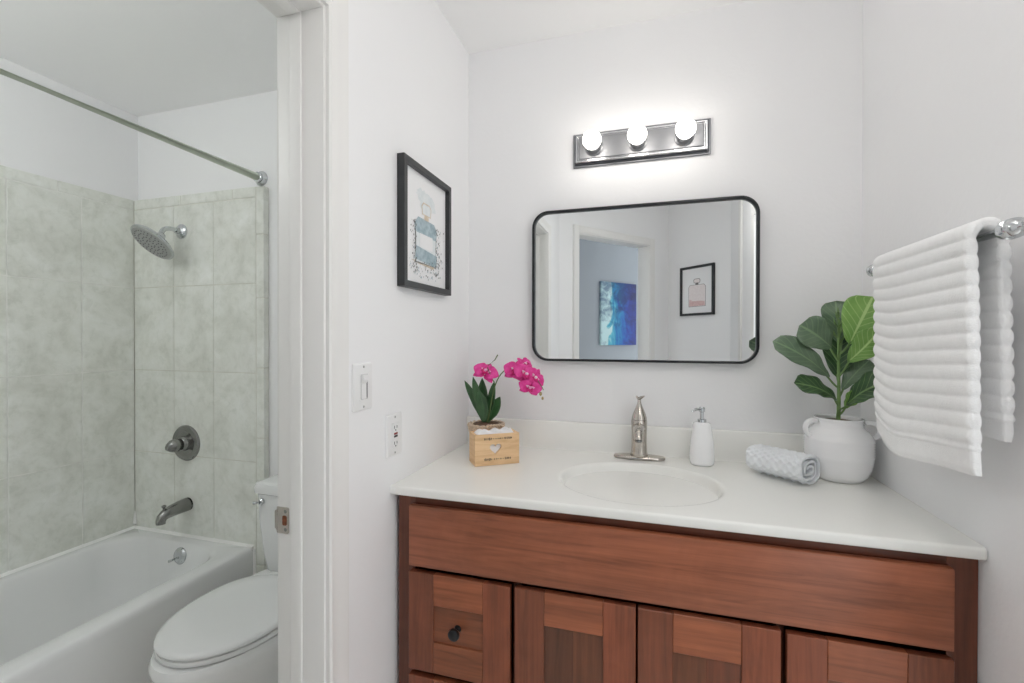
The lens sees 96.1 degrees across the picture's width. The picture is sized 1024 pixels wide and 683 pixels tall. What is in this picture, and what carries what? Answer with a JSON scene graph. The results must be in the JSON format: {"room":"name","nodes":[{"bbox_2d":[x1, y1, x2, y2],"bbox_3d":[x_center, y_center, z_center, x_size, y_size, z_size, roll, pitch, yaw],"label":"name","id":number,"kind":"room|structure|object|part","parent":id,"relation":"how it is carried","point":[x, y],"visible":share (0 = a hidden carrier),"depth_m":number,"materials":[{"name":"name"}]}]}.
{"room":"bathroom","nodes":[
{"label":"bathroom","id":0,"kind":"room"},
{"bbox_2d":[0,57,137,200],"bbox_3d":[-2.135,0.092,1.499,0.100,2.395,1.660,0,0,17],"label":"wall","id":1,"kind":"structure","parent":0,"point":[42,133],"depth_m":1.99,"materials":[{"name":"white paint"}]},
{"bbox_2d":[0,165,134,573],"bbox_3d":[-2.070,0.153,1.516,0.015,1.672,1.530,0,0,17],"label":"tile surround","id":2,"kind":"object","parent":1,"relation":"attached to","point":[67,446],"visible":0.92,"depth_m":1.97,"materials":[{"name":"tile"}]},
{"bbox_2d":[0,0,751,116],"bbox_3d":[-0.467,-1.321,-0.805,5.700,0.465,5.300,0,0,17],"label":"ceiling","id":3,"kind":"structure","parent":0,"point":[138,58],"depth_m":1.66,"materials":[{"name":"white paint"}]},
{"bbox_2d":[348,0,468,682],"bbox_3d":[-0.494,-0.094,0.886,0.115,2.780,1.890,0,0,17],"label":"wall","id":4,"kind":"structure","parent":0,"point":[409,68],"depth_m":1.25,"materials":[{"name":"white paint"}]},
{"bbox_2d":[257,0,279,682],"bbox_3d":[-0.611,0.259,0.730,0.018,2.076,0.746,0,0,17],"label":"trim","id":5,"kind":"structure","parent":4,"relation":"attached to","point":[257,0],"depth_m":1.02,"materials":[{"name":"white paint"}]},
{"bbox_2d":[275,506,288,533],"bbox_3d":[-0.509,0.395,1.018,0.038,0.058,0.005,0,0,17],"label":"strike plate","id":6,"kind":"object","parent":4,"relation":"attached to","point":[281,513],"visible":1,"depth_m":1.02,"materials":[{"name":"silver metal"}]},
{"bbox_2d":[258,0,325,682],"bbox_3d":[-0.548,0.284,0.711,0.119,2.026,0.646,0,0,17],"label":"trim","id":7,"kind":"structure","parent":4,"relation":"attached to","point":[313,11],"depth_m":0.99,"materials":[{"name":"white paint"}]},
{"bbox_2d":[320,0,348,682],"bbox_3d":[-0.484,0.259,0.692,0.018,2.076,0.746,0,0,17],"label":"trim","id":8,"kind":"structure","parent":4,"relation":"attached to","point":[336,11],"depth_m":1.01,"materials":[{"name":"white paint"}]},
{"bbox_2d":[352,362,371,412],"bbox_3d":[-0.358,0.110,1.115,0.016,0.115,0.077,0,0,17],"label":"light switch","id":9,"kind":"object","parent":4,"relation":"attached to","point":[361,372],"visible":1,"depth_m":1.10,"materials":[{"name":"white plastic"}]},
{"bbox_2d":[385,412,401,458],"bbox_3d":[-0.320,0.254,1.253,0.010,0.115,0.077,0,0,17],"label":"wall outlet","id":10,"kind":"object","parent":4,"relation":"attached to","point":[393,422],"visible":1,"depth_m":1.24,"materials":[{"name":"white plastic"}]},
{"bbox_2d":[392,421,398,447],"bbox_3d":[-0.318,0.254,1.253,0.002,0.067,0.034,0,0,17],"label":"receptacle","id":11,"kind":"object","parent":10,"relation":"attached to","point":[395,424],"depth_m":1.25,"materials":[{"name":"white plastic"}]},
{"bbox_2d":[397,152,450,295],"bbox_3d":[-0.261,-0.337,1.415,0.023,0.366,0.311,0,0,17],"label":"framed print","id":12,"kind":"object","parent":4,"relation":"attached to","point":[423,199],"visible":1,"depth_m":1.39,"materials":[{"name":"black paint"}]},
{"bbox_2d":[138,0,862,476],"bbox_3d":[-0.380,0.092,1.891,3.248,2.395,0.100,0,0,17],"label":"wall","id":13,"kind":"structure","parent":0,"point":[779,83],"depth_m":1.57,"materials":[{"name":"white paint"}]},
{"bbox_2d":[0,68,267,185],"bbox_3d":[-1.342,-0.722,1.308,0.066,0.066,1.560,0,0,17],"label":"shower curtain rod","id":14,"kind":"object","parent":13,"relation":"attached to","point":[260,177],"visible":1,"depth_m":1.61,"materials":[{"name":"metal"}]},
{"bbox_2d":[134,186,268,572],"bbox_3d":[-1.470,0.300,2.151,0.802,1.972,0.030,0,0,17],"label":"tile surround","id":15,"kind":"object","parent":13,"relation":"attached to","point":[201,314],"visible":0.84,"depth_m":2.12,"materials":[{"name":"tile"}]},
{"bbox_2d":[130,224,186,259],"bbox_3d":[-1.577,-0.460,2.057,0.187,0.176,0.204,0,0,17],"label":"shower","id":16,"kind":"object","parent":15,"relation":"attached to","point":[154,242],"visible":1,"depth_m":2.03,"materials":[{"name":"silver metal"}]},
{"bbox_3d":[-1.561,-0.498,2.096,0.024,0.056,0.101,0,0,17],"label":"shower arm","id":17,"kind":"part","parent":16,"relation":"part of","materials":[{"name":"silver metal"}]},
{"bbox_2d":[155,497,192,525],"bbox_3d":[-1.535,0.766,2.082,0.062,0.079,0.146,0,0,17],"label":"tub spout","id":18,"kind":"object","parent":15,"relation":"attached to","point":[186,504],"visible":1,"depth_m":2.07,"materials":[{"name":"silver metal"}]},
{"bbox_2d":[165,425,199,460],"bbox_3d":[-1.535,0.474,2.108,0.166,0.166,0.093,0,0,17],"label":"shower valve","id":19,"kind":"object","parent":15,"relation":"attached to","point":[185,442],"visible":1,"depth_m":2.13,"materials":[{"name":"silver metal"}]},
{"bbox_3d":[-1.540,0.476,2.098,0.060,0.060,0.072,0,0,17],"label":"handle","id":20,"kind":"part","parent":19,"relation":"part of","materials":[{"name":"silver metal"}]},
{"bbox_2d":[466,416,803,462],"bbox_3d":[0.445,0.339,1.581,1.287,0.100,0.022,0,0,17],"label":"backsplash","id":21,"kind":"structure","parent":13,"relation":"attached to","point":[665,441],"depth_m":1.59,"materials":[{"name":"stone"}]},
{"bbox_2d":[573,118,710,168],"bbox_3d":[0.422,-0.678,1.531,0.456,0.119,0.119,0,0,17],"label":"vanity light","id":22,"kind":"object","parent":13,"relation":"attached to","point":[688,137],"visible":1,"depth_m":1.55,"materials":[{"name":"grey metal"}]},
{"bbox_3d":[0.269,-0.678,1.550,0.062,0.062,0.067,0,0,17],"label":"bulb","id":23,"kind":"part","parent":22,"relation":"part of","materials":[{"name":"white glass"}]},
{"bbox_2d":[585,141,602,155],"bbox_3d":[0.282,-0.679,1.593,0.062,0.062,0.032,0,0,17],"label":"bulb","id":24,"kind":"object","parent":22,"relation":"attached to","point":[598,151],"depth_m":1.60,"materials":[{"name":"white glass"}]},
{"bbox_3d":[0.410,-0.678,1.508,0.062,0.062,0.067,0,0,17],"label":"bulb","id":25,"kind":"part","parent":22,"relation":"part of","materials":[{"name":"white glass"}]},
{"bbox_2d":[628,138,646,150],"bbox_3d":[0.423,-0.678,1.551,0.062,0.062,0.032,0,0,17],"label":"socket","id":26,"kind":"object","parent":22,"relation":"attached to","point":[643,146],"depth_m":1.56,"materials":[{"name":"grey metal"}]},
{"bbox_3d":[0.434,-0.679,1.572,0.412,0.075,0.016,0,0,17],"label":"plate","id":27,"kind":"part","parent":22,"relation":"part of","materials":[{"name":"grey metal"}]},
{"bbox_2d":[674,133,693,145],"bbox_3d":[0.566,-0.678,1.508,0.062,0.062,0.032,0,0,17],"label":"socket","id":28,"kind":"object","parent":22,"relation":"attached to","point":[678,141],"depth_m":1.52,"materials":[{"name":"grey metal"}]},
{"bbox_3d":[0.553,-0.677,1.465,0.062,0.062,0.067,0,0,17],"label":"bulb","id":29,"kind":"part","parent":22,"relation":"part of","materials":[{"name":"white glass"}]},
{"bbox_2d":[532,196,759,363],"bbox_3d":[0.433,-0.199,1.577,0.744,0.539,0.030,0,0,17],"label":"wall mirror","id":30,"kind":"object","parent":13,"relation":"attached to","point":[678,281],"visible":1,"depth_m":1.56,"materials":[{"name":"black metal"}]},
{"bbox_2d":[861,0,1023,682],"bbox_3d":[0.755,-0.088,0.193,0.100,2.780,2.500,0,0,17],"label":"wall","id":31,"kind":"structure","parent":0,"point":[943,112],"depth_m":0.96,"materials":[{"name":"white paint"}]},
{"bbox_2d":[866,217,1023,276],"bbox_3d":[0.882,-0.179,0.940,0.086,0.052,0.524,0,0,17],"label":"towel bar","id":32,"kind":"object","parent":31,"relation":"attached to","point":[1012,228],"visible":0.56,"depth_m":0.72,"materials":[{"name":"silver metal"}]},
{"bbox_3d":[0.949,-0.181,1.163,0.086,0.052,0.058,0,0,17],"label":"post","id":33,"kind":"part","parent":32,"relation":"part of","materials":[{"name":"silver metal"}]},
{"bbox_2d":[872,217,1015,476],"bbox_3d":[0.850,0.017,0.930,0.078,0.460,0.377,0,0,17],"label":"towel","id":34,"kind":"object","parent":32,"relation":"hanging from","point":[944,371],"visible":0.99,"depth_m":0.83,"materials":[{"name":"white fabric"}]},
{"bbox_3d":[0.856,-0.180,0.947,0.017,0.017,0.460,0,0,17],"label":"rail","id":35,"kind":"part","parent":32,"relation":"part of","materials":[{"name":"silver metal"}]},
{"bbox_3d":[0.815,-0.178,0.716,0.086,0.052,0.058,0,0,17],"label":"post","id":36,"kind":"part","parent":32,"relation":"part of","materials":[{"name":"silver metal"}]},
{"bbox_3d":[-0.576,1.348,-0.965,6.000,0.080,5.700,0,0,17],"label":"floor","id":37,"kind":"structure","parent":0,"visible":0},
{"bbox_2d":[0,512,255,682],"bbox_3d":[-1.713,1.062,1.424,0.754,0.456,1.537,0,0,17],"label":"bathtub","id":38,"kind":"object","parent":37,"relation":"on","point":[94,611],"visible":0.94,"depth_m":1.83,"materials":[{"name":"ceramic"}]},
{"bbox_3d":[-1.489,0.963,2.062,0.074,0.074,0.022,0,0,17],"label":"overflow plate","id":39,"kind":"part","parent":38,"relation":"part of","materials":[{"name":"silver metal"}]},
{"bbox_2d":[148,474,277,682],"bbox_3d":[-0.864,0.919,1.596,0.406,0.744,0.710,0,0,17],"label":"toilet","id":40,"kind":"object","parent":37,"relation":"on","point":[229,633],"visible":0.46,"depth_m":1.40,"materials":[{"name":"white ceramic"}]},
{"bbox_3d":[-0.869,1.098,1.579,0.406,0.385,0.672,0,0,17],"label":"bowl","id":41,"kind":"part","parent":40,"relation":"part of","materials":[{"name":"white ceramic"}]},
{"bbox_3d":[-0.895,0.875,1.492,0.378,0.022,0.451,0,0,17],"label":"lid","id":42,"kind":"part","parent":40,"relation":"part of","materials":[{"name":"white plastic"}]},
{"bbox_3d":[-0.895,0.896,1.492,0.376,0.017,0.450,0,0,17],"label":"seat","id":43,"kind":"part","parent":40,"relation":"part of","materials":[{"name":"white plastic"}]},
{"bbox_3d":[-0.974,0.617,1.768,0.035,0.024,0.028,0,0,17],"label":"flush lever","id":44,"kind":"part","parent":40,"relation":"part of","materials":[{"name":"silver metal"}]},
{"bbox_3d":[-0.793,0.568,1.828,0.396,0.045,0.220,0,0,17],"label":"tank lid","id":45,"kind":"part","parent":40,"relation":"part of","materials":[{"name":"white ceramic"}]},
{"bbox_3d":[-0.792,0.748,1.832,0.378,0.313,0.202,0,0,17],"label":"tank","id":46,"kind":"part","parent":40,"relation":"part of","materials":[{"name":"white ceramic"}]},
{"bbox_2d":[399,495,977,682],"bbox_3d":[0.367,0.855,1.311,1.277,0.879,0.584,0,0,17],"label":"vanity cabinet","id":47,"kind":"object","parent":37,"relation":"on","point":[488,593],"visible":0.89,"depth_m":1.06,"materials":[{"name":"brown wood"}]},
{"bbox_3d":[-0.139,1.031,1.204,0.283,0.277,0.019,0,0,17],"label":"drawer","id":48,"kind":"part","parent":47,"relation":"part of","materials":[{"name":"brown wood"}]},
{"bbox_3d":[-0.146,0.749,1.183,0.031,0.031,0.033,0,0,17],"label":"knob","id":49,"kind":"part","parent":47,"relation":"part of","materials":[{"name":"black metal"}]},
{"bbox_3d":[-0.139,0.746,1.202,0.283,0.261,0.019,0,0,17],"label":"drawer","id":50,"kind":"part","parent":47,"relation":"part of","materials":[{"name":"brown wood"}]},
{"bbox_3d":[0.149,0.893,1.117,0.292,0.555,0.019,0,0,17],"label":"door","id":51,"kind":"part","parent":47,"relation":"part of","materials":[{"name":"brown wood"}]},
{"bbox_2d":[390,416,987,559],"bbox_3d":[0.368,0.401,1.324,1.287,0.222,0.560,0,0,17],"label":"countertop","id":52,"kind":"structure","parent":47,"relation":"on","point":[567,467],"depth_m":1.23,"materials":[{"name":"stone"}]},
{"bbox_2d":[469,428,518,466],"bbox_3d":[-0.058,0.339,1.483,0.145,0.097,0.075,0,0,-19],"label":"wooden box","id":53,"kind":"object","parent":52,"relation":"on","point":[480,453],"visible":0.99,"depth_m":1.45,"materials":[{"name":"brown wood"}]},
{"bbox_3d":[-0.124,0.339,1.465,0.008,0.097,0.067,0,0,-19],"label":"panel","id":54,"kind":"part","parent":53,"relation":"part of","materials":[{"name":"brown wood"}]},
{"bbox_2d":[467,420,504,430],"bbox_3d":[-0.089,0.332,1.595,0.132,0.111,0.131,0,0,17],"label":"orchid pot","id":55,"kind":"object","parent":53,"relation":"in","point":[472,426],"visible":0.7,"depth_m":1.56,"materials":[{"name":"white ceramic"}]},
{"bbox_2d":[464,355,543,422],"bbox_3d":[-0.030,0.163,1.571,0.289,0.236,0.088,0,0,17],"label":"orchid","id":56,"kind":"object","parent":55,"relation":"on","point":[485,404],"visible":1,"depth_m":1.57,"materials":[{"name":"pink plant"}]},
{"bbox_3d":[-0.090,0.108,1.585,0.088,0.069,0.052,0,0,-12],"label":"flower","id":57,"kind":"part","parent":56,"relation":"part of","materials":[{"name":"pink plant"}]},
{"bbox_3d":[0.017,0.099,1.552,0.096,0.075,0.035,0,0,17],"label":"flower","id":58,"kind":"part","parent":56,"relation":"part of","materials":[{"name":"pink plant"}]},
{"bbox_3d":[0.040,0.082,1.556,0.070,0.056,0.042,0,0,-26],"label":"flower","id":59,"kind":"part","parent":56,"relation":"part of","materials":[{"name":"pink plant"}]},
{"bbox_3d":[0.047,0.113,1.531,0.090,0.079,0.030,0,0,-18],"label":"flower","id":60,"kind":"part","parent":56,"relation":"part of","materials":[{"name":"pink plant"}]},
{"bbox_3d":[0.061,0.147,1.518,0.079,0.064,0.023,0,0,-2],"label":"flower","id":61,"kind":"part","parent":56,"relation":"part of","materials":[{"name":"pink plant"}]},
{"bbox_3d":[0.071,0.123,1.531,0.077,0.077,0.022,0,0,-27],"label":"flower","id":62,"kind":"part","parent":56,"relation":"part of","materials":[{"name":"pink plant"}]},
{"bbox_2d":[474,427,512,452],"bbox_3d":[-0.058,0.330,1.483,0.127,0.102,0.057,0,0,-19],"label":"tissue paper","id":63,"kind":"object","parent":53,"relation":"in","point":[493,447],"visible":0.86,"depth_m":1.47,"materials":[{"name":"white paper"}]},
{"bbox_2d":[614,396,664,460],"bbox_3d":[0.404,0.284,1.514,0.153,0.209,0.143,0,0,-39],"label":"faucet","id":64,"kind":"object","parent":52,"relation":"on","point":[639,419],"visible":1,"depth_m":1.51,"materials":[{"name":"silver metal"}]},
{"bbox_3d":[0.405,0.288,1.472,0.040,0.046,0.116,0,0,17],"label":"spout","id":65,"kind":"part","parent":64,"relation":"part of","materials":[{"name":"silver metal"}]},
{"bbox_3d":[0.423,0.219,1.530,0.049,0.080,0.041,0,0,17],"label":"handle","id":66,"kind":"part","parent":64,"relation":"part of","materials":[{"name":"silver metal"}]},
{"bbox_3d":[0.422,0.382,1.530,0.166,0.012,0.056,0,0,17],"label":"deck plate","id":67,"kind":"part","parent":64,"relation":"part of","materials":[{"name":"silver metal"}]},
{"bbox_2d":[689,407,714,466],"bbox_3d":[0.602,0.298,1.460,0.074,0.181,0.074,0,0,17],"label":"soap dispenser","id":68,"kind":"object","parent":52,"relation":"on","point":[701,449],"visible":1,"depth_m":1.43,"materials":[{"name":"white ceramic"}]},
{"bbox_2d":[746,444,819,484],"bbox_3d":[0.768,0.349,1.312,0.100,0.083,0.159,0,0,-30],"label":"rolled towel","id":69,"kind":"object","parent":52,"relation":"on","point":[804,468],"visible":1,"depth_m":1.27,"materials":[{"name":"white fabric"}]},
{"bbox_2d":[802,414,880,483],"bbox_3d":[0.936,0.303,1.311,0.168,0.174,0.180,0,0,-38],"label":"vase","id":70,"kind":"object","parent":52,"relation":"on","point":[845,450],"visible":0.94,"depth_m":1.26,"materials":[{"name":"white ceramic"}]},
{"bbox_3d":[0.855,0.246,1.315,0.047,0.056,0.014,0,0,0],"label":"handle","id":71,"kind":"part","parent":70,"relation":"part of","materials":[{"name":"white ceramic"}]},
{"bbox_2d":[773,295,874,419],"bbox_3d":[0.890,0.047,1.298,0.275,0.351,0.154,0,0,28],"label":"plant","id":72,"kind":"object","parent":70,"relation":"on","point":[844,332],"visible":0.94,"depth_m":1.29,"materials":[{"name":"green plant"}]},
{"bbox_3d":[0.930,0.062,1.310,0.029,0.320,0.025,0,0,17],"label":"stem","id":73,"kind":"part","parent":72,"relation":"part of","materials":[{"name":"green plant"}]},
{"bbox_3d":[0.999,0.247,1.275,0.047,0.056,0.014,0,0,32],"label":"handle","id":74,"kind":"part","parent":70,"relation":"part of","materials":[{"name":"white ceramic"}]},
{"bbox_3d":[0.434,0.894,1.031,0.294,0.555,0.019,0,0,17],"label":"door","id":75,"kind":"part","parent":47,"relation":"part of","materials":[{"name":"brown wood"}]},
{"bbox_3d":[0.724,0.750,0.944,0.288,0.259,0.019,0,0,17],"label":"drawer","id":76,"kind":"part","parent":47,"relation":"part of","materials":[{"name":"brown wood"}]}
]}

